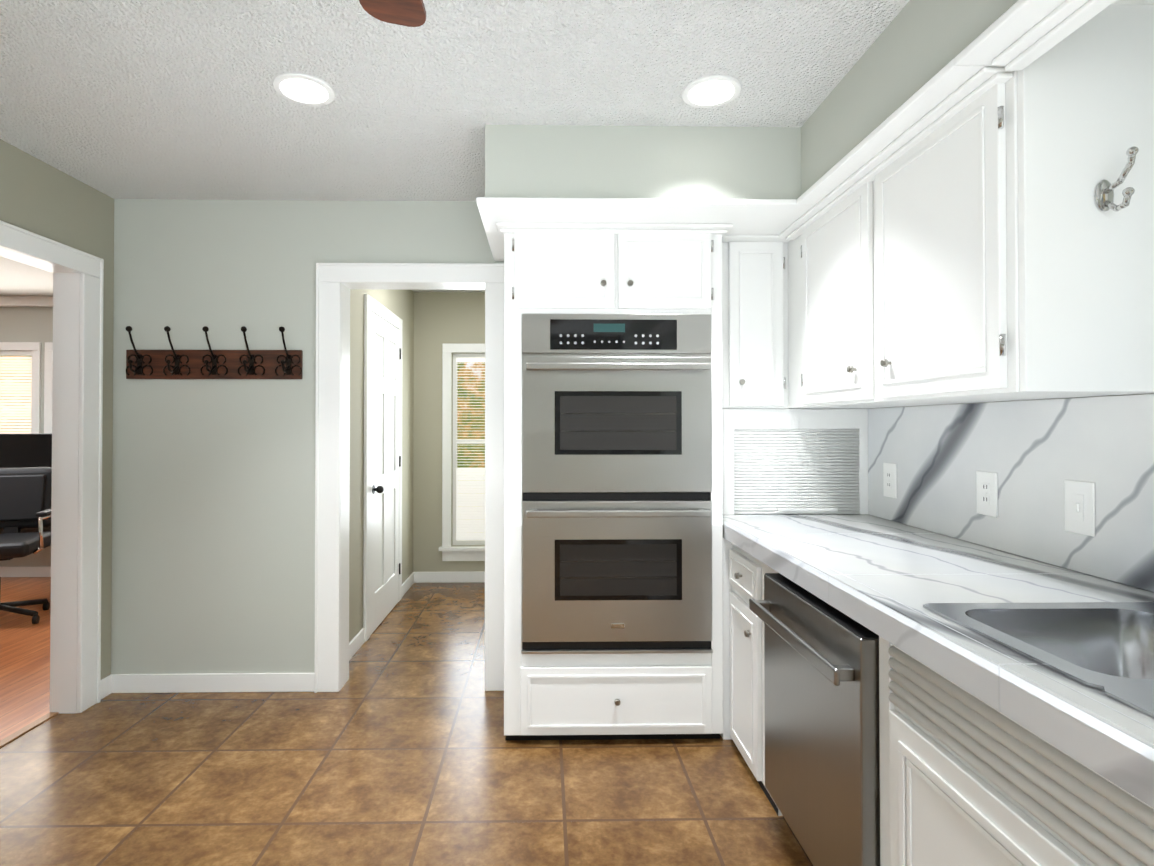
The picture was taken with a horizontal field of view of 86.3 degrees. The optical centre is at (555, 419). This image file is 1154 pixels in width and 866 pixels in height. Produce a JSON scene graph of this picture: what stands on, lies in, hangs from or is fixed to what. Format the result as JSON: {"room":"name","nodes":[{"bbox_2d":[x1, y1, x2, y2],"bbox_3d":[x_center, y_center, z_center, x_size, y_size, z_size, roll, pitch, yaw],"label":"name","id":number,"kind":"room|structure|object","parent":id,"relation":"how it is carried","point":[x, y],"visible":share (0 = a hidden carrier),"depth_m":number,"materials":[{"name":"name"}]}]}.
{"room":"kitchen","nodes":[
{"label":"kitchen","id":0,"kind":"room"},
{"bbox_2d":[0,577,50,740],"bbox_3d":[-4.793,1.364,2.070,5.035,0.060,6.800,0,-1,-1],"label":"floor","id":1,"kind":"structure","parent":0,"point":[24,671],"depth_m":3.49,"materials":[{"name":"brown wood"}]},
{"bbox_2d":[0,527,50,533],"bbox_3d":[-4.391,0.989,5.041,1.600,0.750,0.580,0,-1,-1],"label":"desk","id":2,"kind":"object","parent":1,"relation":"on","point":[32,530],"depth_m":5.26,"materials":[{"name":"black"}]},
{"bbox_2d":[0,434,51,467],"bbox_3d":[-4.321,0.363,5.043,0.600,0.498,0.170,0,-1,-1],"label":"monitor","id":3,"kind":"object","parent":2,"relation":"on","point":[24,450],"visible":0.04,"depth_m":5.01,"materials":[{"name":"black plastic"}]},
{"bbox_2d":[0,467,51,623],"bbox_3d":[-3.749,0.849,4.163,0.730,1.012,0.748,0,-1,-1],"label":"office chair","id":4,"kind":"object","parent":1,"relation":"on","point":[25,497],"visible":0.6,"depth_m":4.33,"materials":[{"name":"black plastic"}]},
{"bbox_2d":[0,307,52,566],"bbox_3d":[-4.775,0.147,5.423,4.885,2.440,0.120,0,-1,-1],"label":"wall","id":5,"kind":"structure","parent":0,"point":[26,324],"depth_m":5.36,"materials":[{"name":"grey paint"}]},
{"bbox_2d":[0,566,50,576],"bbox_3d":[-4.774,1.322,5.345,4.885,0.090,0.013,0,-1,-1],"label":"baseboard","id":6,"kind":"structure","parent":5,"relation":"attached to","point":[40,571],"depth_m":5.34,"materials":[{"name":"white wood"}]},
{"bbox_2d":[0,342,52,433],"bbox_3d":[-4.557,-0.078,5.374,2.400,1.190,0.110,0,-1,-1],"label":"window","id":7,"kind":"structure","parent":5,"relation":"in","point":[33,349],"depth_m":5.35,"materials":[{"name":"white wood"}]},
{"bbox_2d":[0,357,31,433],"bbox_3d":[-4.557,-0.076,5.401,2.210,0.956,0.005,0,-1,-1],"label":"window blind","id":8,"kind":"object","parent":7,"relation":"attached to","point":[12,365],"depth_m":5.40,"materials":[{"name":"white plastic"}]},
{"bbox_2d":[0,296,52,306],"bbox_3d":[-4.759,-1.028,5.345,4.855,0.090,0.060,0,-1,-1],"label":"crown molding","id":9,"kind":"structure","parent":5,"relation":"attached to","point":[26,301],"depth_m":5.31,"materials":[{"name":"white wood"}]},
{"bbox_2d":[0,139,113,679],"bbox_3d":[-2.213,0.107,1.387,0.100,2.440,8.280,0,-1,-1],"label":"wall","id":10,"kind":"structure","parent":0,"point":[41,198],"depth_m":2.86,"materials":[{"name":"beige paint"}]},
{"bbox_2d":[0,220,103,747],"bbox_3d":[-2.227,0.282,2.435,0.148,2.111,1.002,0,-1,-1],"label":"door frame","id":11,"kind":"structure","parent":10,"relation":"attached to","point":[76,496],"depth_m":2.82,"materials":[{"name":"white wood"}]},
{"bbox_2d":[111,199,503,673],"bbox_3d":[-0.390,0.124,3.138,3.805,2.440,0.120,0,-1,-1],"label":"wall","id":12,"kind":"structure","parent":0,"point":[213,525],"depth_m":3.06,"materials":[{"name":"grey paint"}]},
{"bbox_2d":[100,673,313,699],"bbox_3d":[-1.687,1.298,3.024,1.007,0.090,0.040,0,-1,-1],"label":"baseboard","id":13,"kind":"structure","parent":12,"relation":"attached to","point":[208,682],"depth_m":3.03,"materials":[{"name":"white wood"}]},
{"bbox_2d":[125,326,302,378],"bbox_3d":[-1.683,-0.325,3.000,0.864,0.248,0.116,0,-1,-1],"label":"coat rack","id":14,"kind":"object","parent":12,"relation":"attached to","point":[210,363],"visible":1,"depth_m":3.04,"materials":[{"name":"brown wood"}]},
{"bbox_2d":[314,263,503,692],"bbox_3d":[-0.712,0.284,3.127,0.950,2.121,0.168,0,-1,-1],"label":"door frame","id":15,"kind":"structure","parent":12,"relation":"attached to","point":[334,281],"depth_m":3.05,"materials":[{"name":"white wood"}]},
{"bbox_2d":[349,289,416,641],"bbox_3d":[-1.237,0.136,4.239,0.120,2.440,2.110,0,-1,-1],"label":"wall","id":16,"kind":"structure","parent":0,"point":[403,303],"depth_m":3.85,"materials":[{"name":"beige paint"}]},
{"bbox_2d":[349,628,364,660],"bbox_3d":[-1.157,1.303,3.453,0.013,0.090,0.560,0,-1,-1],"label":"baseboard","id":17,"kind":"structure","parent":16,"relation":"attached to","point":[354,645],"depth_m":3.57,"materials":[{"name":"white wood"}]},
{"bbox_2d":[363,294,402,641],"bbox_3d":[-1.133,0.294,4.209,0.081,2.117,0.930,0,-1,-1],"label":"hall door","id":18,"kind":"structure","parent":16,"relation":"in","point":[382,567],"depth_m":4.12,"materials":[{"name":"white wood"}]},
{"bbox_2d":[402,572,415,596],"bbox_3d":[-1.182,1.317,4.903,0.013,0.090,0.480,0,-1,-1],"label":"baseboard","id":19,"kind":"structure","parent":16,"relation":"attached to","point":[411,579],"depth_m":4.93,"materials":[{"name":"white wood"}]},
{"bbox_2d":[0,582,811,865],"bbox_3d":[-0.357,1.355,1.221,3.805,0.060,8.150,0,-1,-1],"label":"floor","id":20,"kind":"structure","parent":0,"point":[397,749],"depth_m":2.27,"materials":[{"name":"brown tile"}]},
{"bbox_2d":[504,232,722,739],"bbox_3d":[0.239,0.273,2.777,0.910,2.135,0.616,0,-1,-1],"label":"tall cabinet","id":21,"kind":"object","parent":20,"relation":"on","point":[613,556],"visible":0.98,"depth_m":2.53,"materials":[{"name":"white wood"}]},
{"bbox_2d":[749,573,879,865],"bbox_3d":[1.029,0.913,1.754,0.755,0.835,0.640,0,-1,-1],"label":"dishwasher","id":22,"kind":"object","parent":20,"relation":"on","point":[822,737],"visible":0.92,"depth_m":1.63,"materials":[{"name":"grey metal"}]},
{"bbox_2d":[720,538,951,815],"bbox_3d":[1.055,0.916,2.327,0.698,0.840,0.493,0,-1,-1],"label":"base cabinet","id":23,"kind":"object","parent":20,"relation":"on","point":[743,574],"depth_m":2.31,"materials":[{"name":"white wood"}]},
{"bbox_2d":[723,514,1153,807],"bbox_3d":[1.076,0.444,1.199,0.697,0.078,3.798,0,-1,-1],"label":"countertop","id":24,"kind":"structure","parent":23,"relation":"on","point":[885,579],"depth_m":1.43,"materials":[{"name":"stone"}]},
{"bbox_2d":[722,409,867,514],"bbox_3d":[1.046,0.188,2.909,0.698,0.467,0.382,0,-1,-1],"label":"appliance garage","id":25,"kind":"object","parent":24,"relation":"on","point":[794,461],"visible":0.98,"depth_m":2.73,"materials":[{"name":"white"}]},
{"bbox_2d":[923,602,1153,717],"bbox_3d":[1.066,0.298,0.923,0.530,0.537,0.844,0,-1,-1],"label":"sink","id":26,"kind":"object","parent":24,"relation":"in","point":[1107,648],"visible":0.6,"depth_m":1.29,"materials":[{"name":"silver metal"}]},
{"bbox_2d":[879,682,1153,865],"bbox_3d":[1.087,0.972,0.904,0.684,0.700,1.049,0,-1,-1],"label":"base cabinet","id":27,"kind":"object","parent":20,"relation":"on","point":[967,778],"depth_m":1.08,"materials":[{"name":"white wood"}]},
{"bbox_2d":[417,292,484,571],"bbox_3d":[-0.699,0.146,5.243,0.990,2.440,0.120,0,-1,-1],"label":"wall","id":28,"kind":"structure","parent":0,"point":[433,322],"depth_m":5.18,"materials":[{"name":"beige paint"}]},
{"bbox_2d":[416,571,484,582],"bbox_3d":[-0.708,1.320,5.165,0.970,0.090,0.013,0,-1,-1],"label":"baseboard","id":29,"kind":"structure","parent":28,"relation":"attached to","point":[479,576],"depth_m":5.16,"materials":[{"name":"white wood"}]},
{"bbox_2d":[439,343,484,560],"bbox_3d":[-0.643,0.273,5.208,0.660,1.825,0.150,0,-1,-1],"label":"window","id":30,"kind":"structure","parent":28,"relation":"in","point":[468,553],"depth_m":5.16,"materials":[{"name":"white wood"}]},
{"bbox_2d":[456,358,484,539],"bbox_3d":[-0.643,0.248,5.218,0.388,1.545,0.030,0,-1,-1],"label":"window blind","id":31,"kind":"object","parent":30,"relation":"attached to","point":[463,527],"visible":0.6,"depth_m":5.21,"materials":[{"name":"white plastic"}]},
{"bbox_2d":[0,0,909,295],"bbox_3d":[-2.877,-1.154,1.328,8.840,0.080,8.400,0,-1,-1],"label":"ceiling","id":32,"kind":"structure","parent":0,"point":[148,98],"depth_m":2.01,"materials":[{"name":"white paint"}]},
{"bbox_2d":[272,72,335,105],"bbox_3d":[-0.841,-1.103,2.062,0.200,0.008,0.200,0,-1,-1],"label":"recessed light","id":33,"kind":"object","parent":32,"relation":"in","point":[304,89],"visible":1,"depth_m":2.05,"materials":[{"name":"white"}]},
{"bbox_2d":[359,0,425,26],"bbox_3d":[-0.315,-0.883,0.662,1.292,0.474,1.233,0,-1,-1],"label":"ceiling fan","id":34,"kind":"object","parent":32,"relation":"hanging from","point":[410,13],"visible":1,"depth_m":1.24,"materials":[{"name":"brown wood"}]},
{"bbox_2d":[681,75,741,107],"bbox_3d":[0.526,-1.103,2.076,0.200,0.008,0.200,0,-1,-1],"label":"recessed light","id":35,"kind":"object","parent":32,"relation":"in","point":[711,91],"visible":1,"depth_m":2.06,"materials":[{"name":"white"}]},
{"bbox_2d":[485,0,1017,198],"bbox_3d":[0.608,-0.984,0.206,1.670,0.283,5.800,0,-1,-1],"label":"soffit","id":36,"kind":"structure","parent":32,"relation":"attached to","point":[915,46],"depth_m":2.31,"materials":[{"name":"grey paint"}]},
{"bbox_2d":[870,393,1153,408],"bbox_3d":[1.502,0.096,0.271,0.120,2.440,5.920,0,-1,-1],"label":"wall","id":37,"kind":"structure","parent":0,"point":[1024,400],"depth_m":1.84,"materials":[{"name":"grey paint"}]},
{"bbox_2d":[722,241,869,408],"bbox_3d":[1.046,-0.421,2.894,0.698,0.745,0.424,0,-1,-1],"label":"upper cabinet","id":38,"kind":"object","parent":37,"relation":"attached to","point":[754,325],"visible":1,"depth_m":2.71,"materials":[{"name":"white wood"}]},
{"bbox_2d":[476,0,1115,261],"bbox_3d":[0.593,-0.820,0.204,1.700,0.044,5.800,0,-1,-1],"label":"trim","id":39,"kind":"structure","parent":37,"relation":"attached to","point":[1019,35],"depth_m":2.09,"materials":[{"name":"white wood"}]},
{"bbox_2d":[788,56,1153,407],"bbox_3d":[1.212,-0.429,2.070,0.394,0.745,1.318,0,-1,-1],"label":"upper cabinet","id":40,"kind":"object","parent":37,"relation":"attached to","point":[982,248],"depth_m":1.44,"materials":[{"name":"white wood"}]},
{"bbox_2d":[1095,146,1138,211],"bbox_3d":[1.238,-0.522,1.352,0.042,0.127,0.083,0,-1,-1],"label":"hanger","id":41,"kind":"object","parent":40,"relation":"attached to","point":[1104,195],"visible":1,"depth_m":1.36,"materials":[{"name":"silver metal"}]},
{"bbox_2d":[868,394,1153,591],"bbox_3d":[1.421,0.168,1.018,0.013,0.466,3.418,0,-1,-1],"label":"backsplash","id":42,"kind":"structure","parent":37,"relation":"attached to","point":[1033,454],"depth_m":1.81,"materials":[{"name":"stone"}]},
{"bbox_2d":[883,463,896,497],"bbox_3d":[1.383,0.250,2.545,0.008,0.140,0.090,0,-1,-1],"label":"electrical outlet","id":43,"kind":"object","parent":42,"relation":"attached to","point":[890,479],"visible":1,"depth_m":2.54,"materials":[{"name":"white plastic"}]},
{"bbox_2d":[976,471,997,516],"bbox_3d":[1.392,0.239,1.988,0.008,0.140,0.090,0,-1,-1],"label":"electrical outlet","id":44,"kind":"object","parent":42,"relation":"attached to","point":[987,492],"visible":1,"depth_m":1.98,"materials":[{"name":"white plastic"}]},
{"bbox_2d":[1064,480,1094,536],"bbox_3d":[1.395,0.234,1.643,0.015,0.140,0.090,0,-1,-1],"label":"light switch","id":45,"kind":"object","parent":42,"relation":"attached to","point":[1079,505],"visible":1,"depth_m":1.64,"materials":[{"name":"white plastic"}]},
{"label":"outside","id":46,"kind":"structure","parent":0,"visible":0},
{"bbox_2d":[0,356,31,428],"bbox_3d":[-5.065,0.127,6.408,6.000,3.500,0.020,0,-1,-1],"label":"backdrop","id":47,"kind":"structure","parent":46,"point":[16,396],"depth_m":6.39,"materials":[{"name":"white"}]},
{"bbox_2d":[457,362,484,532],"bbox_3d":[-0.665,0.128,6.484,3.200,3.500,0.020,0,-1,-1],"label":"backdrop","id":48,"kind":"structure","parent":46,"point":[471,414],"depth_m":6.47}
]}

